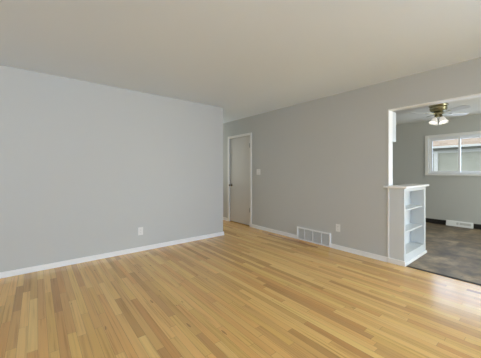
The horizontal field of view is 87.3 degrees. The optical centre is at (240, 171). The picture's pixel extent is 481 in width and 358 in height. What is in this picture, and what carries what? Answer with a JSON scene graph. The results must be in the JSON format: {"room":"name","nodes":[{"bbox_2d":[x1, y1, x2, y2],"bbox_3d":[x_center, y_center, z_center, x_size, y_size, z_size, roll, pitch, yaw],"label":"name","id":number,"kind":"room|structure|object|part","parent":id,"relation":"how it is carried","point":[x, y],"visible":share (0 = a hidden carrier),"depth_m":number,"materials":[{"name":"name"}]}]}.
{"room":"empty living room","nodes":[
{"label":"empty living room","id":0,"kind":"room"},
{"bbox_2d":[0,65,222,271],"bbox_3d":[-4.048,0.000,3.782,7.105,2.440,3.027,0,0,-39],"label":"wall","id":1,"kind":"structure","parent":0,"point":[84,165],"depth_m":3.49,"materials":[{"name":"grey paint"}]},
{"bbox_2d":[0,231,223,278],"bbox_3d":[-3.984,1.187,3.818,7.009,0.066,3.051,0,0,-39],"label":"baseboard","id":2,"kind":"structure","parent":1,"relation":"attached to","point":[5,274],"depth_m":3.49,"materials":[{"name":"white paint"}]},
{"bbox_2d":[138,227,142,234],"bbox_3d":[-1.532,0.915,3.866,0.074,0.120,0.008,0,0,-39],"label":"wall outlet","id":3,"kind":"object","parent":1,"relation":"attached to","point":[140,229],"visible":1,"depth_m":3.86,"materials":[{"name":"white plastic"}]},
{"bbox_2d":[0,220,480,357],"bbox_3d":[0.999,1.270,1.246,11.760,0.100,13.320,0,0,-39],"label":"floor","id":4,"kind":"structure","parent":0,"point":[246,291],"depth_m":2.33,"materials":[{"name":"brown wood"}]},
{"bbox_2d":[383,184,428,266],"bbox_3d":[2.384,0.706,3.598,0.947,1.028,0.275,0,0,-39],"label":"bookcase","id":5,"kind":"object","parent":4,"relation":"on","point":[406,202],"visible":1,"depth_m":3.40,"materials":[{"name":"white paint"}]},
{"bbox_3d":[2.048,0.720,3.330,0.018,1.000,0.175,0,0,-39],"label":"panel","id":6,"kind":"part","parent":5,"relation":"part of","materials":[{"name":"white paint"}]},
{"bbox_2d":[383,184,428,188],"bbox_3d":[2.384,0.206,3.598,0.947,0.028,0.275,0,0,-39],"label":"countertop","id":7,"kind":"structure","parent":5,"relation":"on","point":[405,186],"depth_m":3.41,"materials":[{"name":"white paint"}]},
{"bbox_3d":[2.389,1.187,3.584,0.900,0.066,0.209,0,0,-39],"label":"baseboard","id":8,"kind":"part","parent":5,"relation":"part of","materials":[{"name":"white paint"}]},
{"bbox_3d":[2.331,0.720,3.660,0.836,1.000,0.018,0,0,-39],"label":"panel","id":9,"kind":"part","parent":5,"relation":"part of","materials":[{"name":"white paint"}]},
{"bbox_3d":[2.362,0.515,3.575,0.779,0.020,0.153,0,0,-39],"label":"shelf","id":10,"kind":"part","parent":5,"relation":"part of","materials":[{"name":"white paint"}]},
{"bbox_3d":[2.362,0.805,3.575,0.779,0.020,0.153,0,0,-39],"label":"shelf","id":11,"kind":"part","parent":5,"relation":"part of","materials":[{"name":"white paint"}]},
{"bbox_3d":[2.386,1.091,3.592,0.836,0.018,0.157,0,0,-39],"label":"panel","id":12,"kind":"part","parent":5,"relation":"part of","materials":[{"name":"white paint"}]},
{"bbox_3d":[2.441,0.720,3.524,0.872,1.000,0.018,0,0,-39],"label":"frame","id":13,"kind":"part","parent":5,"relation":"part of","materials":[{"name":"white paint"}]},
{"bbox_3d":[2.673,0.672,3.825,0.018,0.815,0.157,0,0,-39],"label":"liner panel","id":14,"kind":"part","parent":5,"relation":"part of","materials":[{"name":"white paint"}]},
{"bbox_2d":[406,266,480,285],"bbox_3d":[2.873,1.268,2.343,0.042,0.105,2.328,0,0,-39],"label":"trim","id":15,"kind":"structure","parent":4,"relation":"on","point":[406,266],"depth_m":2.92,"materials":[{"name":"metal"}]},
{"bbox_2d":[0,0,480,124],"bbox_3d":[0.999,-1.270,1.246,11.760,0.100,13.320,0,0,-39],"label":"ceiling","id":16,"kind":"structure","parent":0,"point":[244,58],"depth_m":2.44,"materials":[{"name":"paint"}]},
{"bbox_2d":[415,103,470,124],"bbox_3d":[3.605,-1.032,4.590,0.839,0.375,0.839,0,0,40],"label":"ceiling fan","id":17,"kind":"object","parent":16,"relation":"hanging from","point":[437,110],"visible":1,"depth_m":4.52,"materials":[{"name":"gold metal"}]},
{"bbox_3d":[3.502,-0.917,4.577,0.131,0.132,0.139,0,0,0],"label":"lamp shade","id":18,"kind":"part","parent":17,"relation":"part of","materials":[{"name":"white glass"}]},
{"bbox_3d":[3.618,-0.917,4.487,0.139,0.132,0.131,0,0,0],"label":"lamp shade","id":19,"kind":"part","parent":17,"relation":"part of","materials":[{"name":"white glass"}]},
{"bbox_3d":[3.639,-1.055,4.209,0.130,0.035,0.365,0,0,-5],"label":"blade","id":20,"kind":"part","parent":17,"relation":"part of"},
{"bbox_3d":[3.986,-1.055,4.623,0.365,0.035,0.130,0,0,-5],"label":"blade","id":21,"kind":"part","parent":17,"relation":"part of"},
{"bbox_2d":[223,57,480,256],"bbox_3d":[2.693,0.000,2.617,0.120,2.440,13.320,0,0,-39],"label":"wall","id":22,"kind":"structure","parent":0,"point":[322,163],"depth_m":4.00,"materials":[{"name":"grey paint"}]},
{"bbox_2d":[228,132,251,226],"bbox_3d":[-0.032,0.181,5.880,0.106,2.077,0.890,0,0,-39],"label":"door","id":23,"kind":"structure","parent":22,"relation":"in","point":[240,184],"depth_m":5.87,"materials":[{"name":"paint"}]},
{"bbox_2d":[223,217,387,261],"bbox_3d":[0.212,1.187,5.568,0.024,0.066,5.610,0,0,-39],"label":"baseboard","id":24,"kind":"structure","parent":22,"relation":"attached to","point":[342,248],"depth_m":3.88,"materials":[{"name":"white paint"}]},
{"bbox_2d":[297,226,330,246],"bbox_3d":[1.234,1.105,4.303,0.026,0.226,0.669,0,0,-39],"label":"air vent","id":25,"kind":"object","parent":22,"relation":"in","point":[305,234],"visible":1,"depth_m":4.28,"materials":[{"name":"white metal"}]},
{"bbox_2d":[336,224,339,231],"bbox_3d":[1.529,0.885,3.954,0.008,0.120,0.074,0,0,-39],"label":"wall outlet","id":26,"kind":"object","parent":22,"relation":"attached to","point":[337,225],"visible":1,"depth_m":3.94,"materials":[{"name":"white plastic"}]},
{"bbox_2d":[393,112,395,141],"bbox_3d":[1.989,-0.629,3.764,0.229,0.418,0.550,0,0,-39],"label":"upper cabinet","id":27,"kind":"object","parent":22,"relation":"attached to","point":[394,113],"visible":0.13,"depth_m":3.56,"materials":[{"name":"white paint"}]},
{"bbox_2d":[388,93,480,185],"bbox_3d":[2.832,-0.323,2.446,0.128,1.025,2.540,0,0,-39],"label":"trim opening","id":28,"kind":"structure","parent":22,"relation":"attached to","point":[390,111],"depth_m":3.39,"materials":[{"name":"white paint"}]},
{"bbox_2d":[391,114,480,223],"bbox_3d":[5.336,0.000,5.122,0.140,2.440,5.190,0,0,-39],"label":"wall","id":29,"kind":"structure","parent":0,"point":[447,198],"depth_m":5.90,"materials":[{"name":"grey paint"}]},
{"bbox_2d":[425,131,480,177],"bbox_3d":[4.890,-0.365,5.629,0.155,0.990,1.250,0,0,-39],"label":"window","id":30,"kind":"structure","parent":29,"relation":"in","point":[471,174],"depth_m":5.73,"materials":[{"name":"white paint"}]},
{"bbox_3d":[4.732,-0.370,5.828,0.030,0.790,0.543,0,0,-39],"label":"sash","id":31,"kind":"part","parent":30,"relation":"part of","materials":[{"name":"white plastic"}]},
{"bbox_3d":[4.863,0.075,5.607,0.085,0.030,1.250,0,0,-39],"label":"sill","id":32,"kind":"part","parent":30,"relation":"part of","materials":[{"name":"white paint"}]},
{"bbox_3d":[5.084,-0.370,5.460,0.030,0.790,0.543,0,0,-39],"label":"sash","id":33,"kind":"part","parent":30,"relation":"part of","materials":[{"name":"white plastic"}]},
{"bbox_2d":[426,218,480,228],"bbox_3d":[5.275,1.171,5.073,0.016,0.103,4.950,0,0,-39],"label":"baseboard","id":34,"kind":"structure","parent":29,"relation":"attached to","point":[428,220],"depth_m":5.85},
{"bbox_2d":[446,220,472,228],"bbox_3d":[4.841,1.164,5.577,0.055,0.118,0.458,0,0,-39],"label":"air vent","id":35,"kind":"object","parent":29,"relation":"in","point":[448,222],"visible":1,"depth_m":5.56,"materials":[{"name":"white metal"}]},
{"label":"outside","id":36,"kind":"structure","parent":0,"visible":0},
{"bbox_3d":[5.830,1.920,4.718,75.000,0.100,80.000,0,0,-39],"label":"ground","id":37,"kind":"structure","parent":36,"visible":0},
{"bbox_2d":[433,137,480,170],"bbox_3d":[12.014,-0.415,9.722,7.590,4.570,18.600,0,0,-39],"label":"neighbor house","id":38,"kind":"structure","parent":37,"relation":"on","point":[445,152],"depth_m":9.24,"materials":[{"name":"beige"}]}
]}

